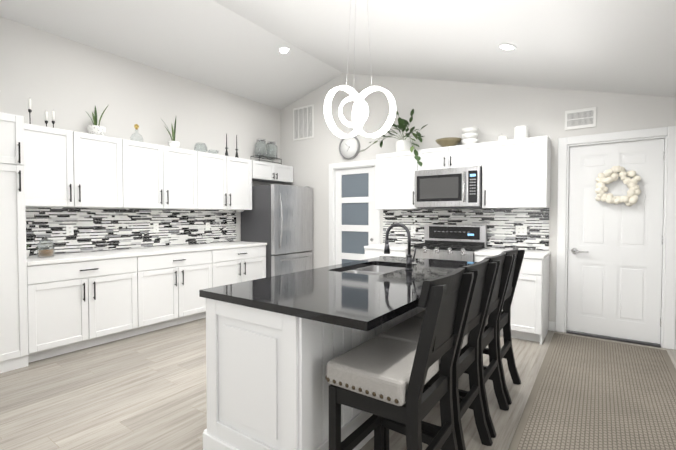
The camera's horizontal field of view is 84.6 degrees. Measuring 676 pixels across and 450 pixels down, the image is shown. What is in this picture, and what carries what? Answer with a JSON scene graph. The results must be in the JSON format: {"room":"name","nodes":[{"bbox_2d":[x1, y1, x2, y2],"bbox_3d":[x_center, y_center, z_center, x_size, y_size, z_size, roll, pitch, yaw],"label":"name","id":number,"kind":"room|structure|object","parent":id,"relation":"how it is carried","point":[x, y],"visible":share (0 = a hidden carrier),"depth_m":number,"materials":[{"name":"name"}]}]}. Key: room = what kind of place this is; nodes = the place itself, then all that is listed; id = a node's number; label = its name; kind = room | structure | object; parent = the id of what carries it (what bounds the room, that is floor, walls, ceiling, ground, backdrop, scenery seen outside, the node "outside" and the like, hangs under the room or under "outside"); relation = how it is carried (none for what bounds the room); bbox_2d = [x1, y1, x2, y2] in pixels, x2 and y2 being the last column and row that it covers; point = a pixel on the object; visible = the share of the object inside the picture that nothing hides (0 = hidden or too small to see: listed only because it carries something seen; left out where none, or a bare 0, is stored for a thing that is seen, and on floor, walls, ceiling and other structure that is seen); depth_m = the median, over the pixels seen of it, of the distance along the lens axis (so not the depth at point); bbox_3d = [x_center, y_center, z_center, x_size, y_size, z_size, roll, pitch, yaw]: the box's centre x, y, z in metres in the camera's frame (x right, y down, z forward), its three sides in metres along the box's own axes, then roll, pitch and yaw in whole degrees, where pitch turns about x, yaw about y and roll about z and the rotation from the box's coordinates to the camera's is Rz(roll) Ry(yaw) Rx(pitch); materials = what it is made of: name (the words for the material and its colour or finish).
{"room":"kitchen","nodes":[
{"label":"kitchen","id":0,"kind":"room"},
{"bbox_2d":[0,317,675,449],"bbox_3d":[-1.311,1.331,1.703,5.780,0.100,9.000,1,2,35],"label":"floor","id":1,"kind":"structure","parent":0,"point":[146,391],"depth_m":2.71,"materials":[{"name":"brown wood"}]},
{"bbox_2d":[0,112,31,372],"bbox_3d":[-3.099,0.148,3.247,0.644,2.190,0.431,1,2,35],"label":"tall cabinet","id":2,"kind":"object","parent":1,"relation":"on","point":[15,278],"depth_m":3.17,"materials":[{"name":"white wood"}]},
{"bbox_2d":[28,256,146,361],"bbox_3d":[-2.689,0.787,3.857,0.629,0.885,1.013,1,2,35],"label":"base cabinet","id":3,"kind":"object","parent":1,"relation":"on","point":[59,304],"depth_m":3.63,"materials":[{"name":"white wood"}]},
{"bbox_2d":[28,241,255,263],"bbox_3d":[-2.151,0.309,4.601,0.639,0.035,2.866,1,2,35],"label":"countertop","id":4,"kind":"structure","parent":3,"relation":"on","point":[237,244],"depth_m":4.10,"materials":[{"name":"white stone"}]},
{"bbox_2d":[26,236,54,257],"bbox_3d":[-2.929,0.209,3.590,0.321,0.210,0.132,0,1,-11],"label":"jar","id":5,"kind":"object","parent":4,"relation":"on","point":[45,253],"visible":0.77,"depth_m":3.58,"materials":[{"name":"clear glass"}]},
{"bbox_2d":[144,248,219,331],"bbox_3d":[-2.158,0.769,4.609,0.629,0.885,1.074,1,2,35],"label":"base cabinet","id":6,"kind":"object","parent":1,"relation":"on","point":[173,281],"depth_m":4.42,"materials":[{"name":"white wood"}]},
{"bbox_2d":[216,244,266,285],"bbox_3d":[-1.627,0.751,5.362,0.629,0.885,1.012,1,2,35],"label":"base cabinet","id":7,"kind":"object","parent":1,"relation":"on","point":[248,263],"depth_m":5.21,"materials":[{"name":"white wood"}]},
{"bbox_2d":[241,184,312,277],"bbox_3d":[-0.961,0.270,6.085,0.813,1.812,0.911,1,2,35],"label":"fridge","id":8,"kind":"object","parent":1,"relation":"on","point":[278,219],"visible":0.77,"depth_m":5.75,"materials":[{"name":"grey metal"}]},
{"bbox_2d":[199,296,424,449],"bbox_3d":[0.153,0.819,2.769,0.738,0.871,2.178,1,2,35],"label":"kitchen island","id":9,"kind":"object","parent":1,"relation":"on","point":[275,345],"depth_m":1.87,"materials":[{"name":"white wood"}]},
{"bbox_2d":[199,256,476,331],"bbox_3d":[0.302,0.367,2.653,1.085,0.038,2.190,1,2,35],"label":"island countertop","id":10,"kind":"structure","parent":9,"relation":"on","point":[329,295],"depth_m":2.03,"materials":[{"name":"black stone"}]},
{"bbox_2d":[344,265,403,274],"bbox_3d":[0.299,0.479,2.994,0.480,0.200,0.780,1,2,35],"label":"sink","id":11,"kind":"object","parent":10,"relation":"in","point":[374,270],"visible":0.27,"depth_m":3.29,"materials":[{"name":"silver metal"}]},
{"bbox_2d":[384,223,416,269],"bbox_3d":[0.480,0.162,2.884,0.277,0.357,0.060,1,2,35],"label":"faucet","id":12,"kind":"object","parent":10,"relation":"on","point":[409,259],"visible":1,"depth_m":2.84,"materials":[{"name":"grey metal"}]},
{"bbox_2d":[364,247,405,258],"bbox_3d":[0.791,0.757,5.083,0.625,0.885,0.629,1,2,35],"label":"base cabinet","id":13,"kind":"object","parent":1,"relation":"on","point":[370,252],"depth_m":4.87,"materials":[{"name":"white wood"}]},
{"bbox_2d":[372,243,411,250],"bbox_3d":[0.787,0.298,5.069,0.621,0.035,0.639,1,2,35],"label":"countertop","id":14,"kind":"structure","parent":13,"relation":"on","point":[393,247],"depth_m":4.91,"materials":[{"name":"white stone"}]},
{"bbox_2d":[325,267,473,449],"bbox_3d":[0.291,0.746,1.727,0.544,1.083,0.473,1,2,35],"label":"stool","id":15,"kind":"object","parent":1,"relation":"on","point":[383,381],"visible":1,"depth_m":1.63,"materials":[{"name":"black wood"}]},
{"bbox_2d":[378,258,496,449],"bbox_3d":[0.566,0.737,2.117,0.544,1.083,0.473,1,2,35],"label":"stool","id":16,"kind":"object","parent":1,"relation":"on","point":[409,329],"visible":0.46,"depth_m":2.07,"materials":[{"name":"black wood"}]},
{"bbox_2d":[406,224,486,261],"bbox_3d":[1.340,0.606,4.612,0.802,1.210,0.722,1,2,35],"label":"range","id":17,"kind":"object","parent":1,"relation":"on","point":[453,242],"visible":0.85,"depth_m":4.65,"materials":[{"name":"grey metal"}]},
{"bbox_2d":[413,252,512,437],"bbox_3d":[0.840,0.728,2.506,0.544,1.083,0.473,1,2,35],"label":"stool","id":18,"kind":"object","parent":1,"relation":"on","point":[488,332],"visible":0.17,"depth_m":2.46,"materials":[{"name":"black wood"}]},
{"bbox_2d":[459,247,524,404],"bbox_3d":[1.115,0.719,2.895,0.544,1.083,0.473,1,2,35],"label":"stool","id":19,"kind":"object","parent":1,"relation":"on","point":[505,351],"visible":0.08,"depth_m":2.89,"materials":[{"name":"black wood"}]},
{"bbox_2d":[474,255,549,344],"bbox_3d":[1.985,0.777,4.241,0.678,0.885,0.629,1,2,35],"label":"base cabinet","id":20,"kind":"object","parent":1,"relation":"on","point":[529,320],"depth_m":3.89,"materials":[{"name":"white wood"}]},
{"bbox_2d":[474,248,550,258],"bbox_3d":[1.988,0.318,4.222,0.683,0.035,0.639,1,2,35],"label":"countertop","id":21,"kind":"structure","parent":20,"relation":"on","point":[489,251],"depth_m":4.10,"materials":[{"name":"white stone"}]},
{"bbox_2d":[508,333,675,449],"bbox_3d":[0.893,1.287,1.175,0.950,0.011,6.680,1,2,35],"label":"rug","id":22,"kind":"object","parent":1,"relation":"on","point":[590,394],"visible":0.97,"depth_m":2.64,"materials":[{"name":"brown carpet"}]},
{"bbox_2d":[0,16,675,338],"bbox_3d":[-1.311,-0.569,1.657,5.680,3.700,8.900,1,2,35],"label":"wall","id":23,"kind":"structure","parent":0,"point":[71,84],"depth_m":4.70,"materials":[{"name":"white paint"}]},
{"bbox_2d":[24,123,131,207],"bbox_3d":[-2.811,-0.575,3.911,0.329,0.774,1.012,1,2,35],"label":"upper cabinet","id":24,"kind":"object","parent":23,"relation":"attached to","point":[69,168],"depth_m":3.80,"materials":[{"name":"white wood"}]},
{"bbox_2d":[28,98,31,123],"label":"candlestick","id":25,"kind":"object","parent":24,"relation":"on","point":[29,100],"depth_m":3.62,"materials":[{"name":"black"}]},
{"bbox_2d":[45,111,54,127],"label":"candlesticks","id":26,"kind":"object","parent":24,"relation":"on","point":[46,113],"depth_m":3.75,"materials":[{"name":"black"}]},
{"bbox_2d":[87,106,107,135],"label":"potted plant","id":27,"kind":"object","parent":24,"relation":"on","point":[94,128],"depth_m":4.08,"materials":[{"name":"white"}]},
{"bbox_2d":[26,207,235,255],"bbox_3d":[-2.421,0.040,4.748,0.019,0.493,2.803,1,2,35],"label":"backsplash","id":28,"kind":"structure","parent":23,"relation":"attached to","point":[68,230],"depth_m":4.48,"materials":[{"name":"tile"}]},
{"bbox_2d":[128,140,203,209],"bbox_3d":[-2.280,-0.593,4.663,0.329,0.774,1.074,1,2,35],"label":"upper cabinet","id":29,"kind":"object","parent":23,"relation":"attached to","point":[163,177],"depth_m":4.60,"materials":[{"name":"white wood"}]},
{"bbox_2d":[130,124,142,141],"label":"vase","id":30,"kind":"object","parent":29,"relation":"on","point":[136,126],"depth_m":4.45,"materials":[{"name":"clear glass"}]},
{"bbox_2d":[165,118,179,147],"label":"potted plant","id":31,"kind":"object","parent":29,"relation":"on","point":[176,144],"depth_m":4.81,"materials":[{"name":"white"}]},
{"bbox_2d":[204,152,251,209],"bbox_3d":[-1.749,-0.611,5.416,0.329,0.774,1.012,1,2,35],"label":"upper cabinet","id":32,"kind":"object","parent":23,"relation":"attached to","point":[227,179],"depth_m":5.35,"materials":[{"name":"white wood"}]},
{"bbox_2d":[194,142,218,153],"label":"glass bowl","id":33,"kind":"object","parent":32,"relation":"on","point":[195,146],"depth_m":5.22,"materials":[{"name":"clear glass"}]},
{"bbox_2d":[225,134,227,155],"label":"candlestick","id":34,"kind":"object","parent":32,"relation":"on","point":[226,153],"depth_m":5.53,"materials":[{"name":"black metal"}]},
{"bbox_2d":[235,135,238,157],"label":"candlestick","id":35,"kind":"object","parent":32,"relation":"on","point":[236,149],"depth_m":5.67,"materials":[{"name":"black metal"}]},
{"bbox_2d":[252,160,292,182],"bbox_3d":[-1.182,-0.875,6.214,0.329,0.284,0.936,1,2,35],"label":"upper cabinet","id":36,"kind":"object","parent":23,"relation":"attached to","point":[261,171],"depth_m":6.09,"materials":[{"name":"white wood"}]},
{"bbox_2d":[251,139,281,164],"label":"glass jars","id":37,"kind":"object","parent":36,"relation":"on","point":[260,141],"depth_m":6.20,"materials":[{"name":"clear glass"}]},
{"bbox_2d":[293,104,313,140],"bbox_3d":[-0.594,-1.752,6.377,0.460,0.560,0.015,1,2,35],"label":"air vent","id":38,"kind":"object","parent":23,"relation":"in","point":[303,122],"visible":1,"depth_m":6.37,"materials":[{"name":"white metal"}]},
{"bbox_2d":[339,136,359,159],"bbox_3d":[0.174,-1.218,5.831,0.384,0.384,0.042,1,2,35],"label":"wall clock","id":39,"kind":"object","parent":23,"relation":"attached to","point":[349,148],"visible":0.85,"depth_m":5.83,"materials":[{"name":"grey plastic"}]},
{"bbox_2d":[336,167,373,264],"bbox_3d":[0.271,0.141,5.879,0.738,2.059,0.046,1,2,35],"label":"pantry door","id":40,"kind":"structure","parent":23,"relation":"in","point":[354,211],"depth_m":5.88,"materials":[{"name":"white wood"}]},
{"bbox_2d":[376,150,419,209],"bbox_3d":[0.878,-0.605,5.173,0.625,0.774,0.329,1,2,35],"label":"upper cabinet","id":41,"kind":"object","parent":23,"relation":"attached to","point":[395,171],"depth_m":5.05,"materials":[{"name":"white wood"}]},
{"bbox_2d":[358,109,426,165],"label":"potted plant","id":42,"kind":"object","parent":41,"relation":"on","point":[401,145],"depth_m":5.04,"materials":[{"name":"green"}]},
{"bbox_2d":[420,143,483,169],"bbox_3d":[1.464,-0.842,4.754,0.810,0.280,0.329,1,2,35],"label":"upper cabinet","id":43,"kind":"object","parent":23,"relation":"attached to","point":[468,155],"depth_m":4.59,"materials":[{"name":"white wood"}]},
{"bbox_2d":[415,166,481,208],"bbox_3d":[1.421,-0.453,4.701,0.802,0.487,0.480,1,2,35],"label":"microwave","id":44,"kind":"object","parent":43,"relation":"attached to","point":[455,188],"visible":1,"depth_m":4.52,"materials":[{"name":"grey metal"}]},
{"bbox_2d":[435,127,477,146],"label":"bowls","id":45,"kind":"object","parent":43,"relation":"on","point":[470,135],"depth_m":4.60,"materials":[{"name":"white ceramic"}]},
{"bbox_2d":[383,208,548,250],"bbox_3d":[1.551,0.036,4.903,2.155,0.493,0.019,1,2,35],"label":"backsplash","id":46,"kind":"structure","parent":23,"relation":"attached to","point":[520,228],"depth_m":4.65,"materials":[{"name":"tile"}]},
{"bbox_2d":[329,126,675,349],"bbox_3d":[1.633,0.101,4.938,4.260,2.205,0.169,1,2,35],"label":"door frame","id":47,"kind":"structure","parent":23,"relation":"attached to","point":[668,295],"depth_m":4.00,"materials":[{"name":"white wood"}]},
{"bbox_2d":[482,136,550,207],"bbox_3d":[2.071,-0.585,4.332,0.675,0.774,0.329,1,2,35],"label":"upper cabinet","id":48,"kind":"object","parent":23,"relation":"attached to","point":[515,173],"depth_m":4.18,"materials":[{"name":"white wood"}]},
{"bbox_2d":[514,126,528,138],"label":"vase","id":49,"kind":"object","parent":48,"relation":"on","point":[520,132],"depth_m":4.23,"materials":[{"name":"white ceramic"}]},
{"bbox_2d":[565,107,595,129],"bbox_3d":[2.666,-1.169,4.091,0.290,0.215,0.015,1,2,35],"label":"air vent","id":50,"kind":"object","parent":23,"relation":"in","point":[580,118],"visible":1,"depth_m":4.08,"materials":[{"name":"white metal"}]},
{"bbox_2d":[548,321,675,349],"bbox_3d":[-1.311,1.228,1.700,5.378,0.105,8.599,1,2,35],"label":"baseboard","id":51,"kind":"structure","parent":23,"relation":"attached to","point":[552,326],"depth_m":4.28,"materials":[{"name":"white wood"}]},
{"bbox_2d":[567,138,664,343],"bbox_3d":[2.940,0.165,3.966,0.826,2.075,0.106,1,2,35],"label":"door","id":52,"kind":"structure","parent":23,"relation":"in","point":[614,270],"depth_m":3.96,"materials":[{"name":"white wood"}]},
{"bbox_2d":[595,166,640,205],"bbox_3d":[2.934,-0.409,3.903,0.386,0.427,0.082,1,2,35],"label":"wreath","id":53,"kind":"object","parent":52,"relation":"hanging from","point":[612,175],"visible":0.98,"depth_m":3.88,"materials":[{"name":"beige fabric"}]},
{"bbox_2d":[0,0,675,109],"bbox_3d":[-1.311,-1.784,1.629,5.680,1.280,8.900,1,2,35],"label":"ceiling","id":54,"kind":"structure","parent":0,"point":[610,46],"depth_m":3.80,"materials":[{"name":"white paint"}]},
{"bbox_2d":[278,46,289,53],"bbox_3d":[-0.723,-2.344,4.983,0.158,0.045,0.163,1,2,29],"label":"recessed light","id":55,"kind":"object","parent":54,"relation":"in","point":[286,49],"depth_m":4.98,"materials":[{"name":"white"}]},
{"bbox_2d":[324,0,395,137],"bbox_3d":[0.166,-1.220,2.608,0.404,1.169,0.365,1,2,35],"label":"pendant light","id":56,"kind":"object","parent":54,"relation":"hanging from","point":[360,106],"visible":1,"depth_m":2.66,"materials":[{"name":"white"}]},
{"bbox_2d":[498,43,516,50],"bbox_3d":[1.522,-1.601,3.343,0.157,0.048,0.163,1,2,29],"label":"recessed light","id":57,"kind":"object","parent":54,"relation":"in","point":[504,46],"depth_m":3.33,"materials":[{"name":"white"}]}
]}

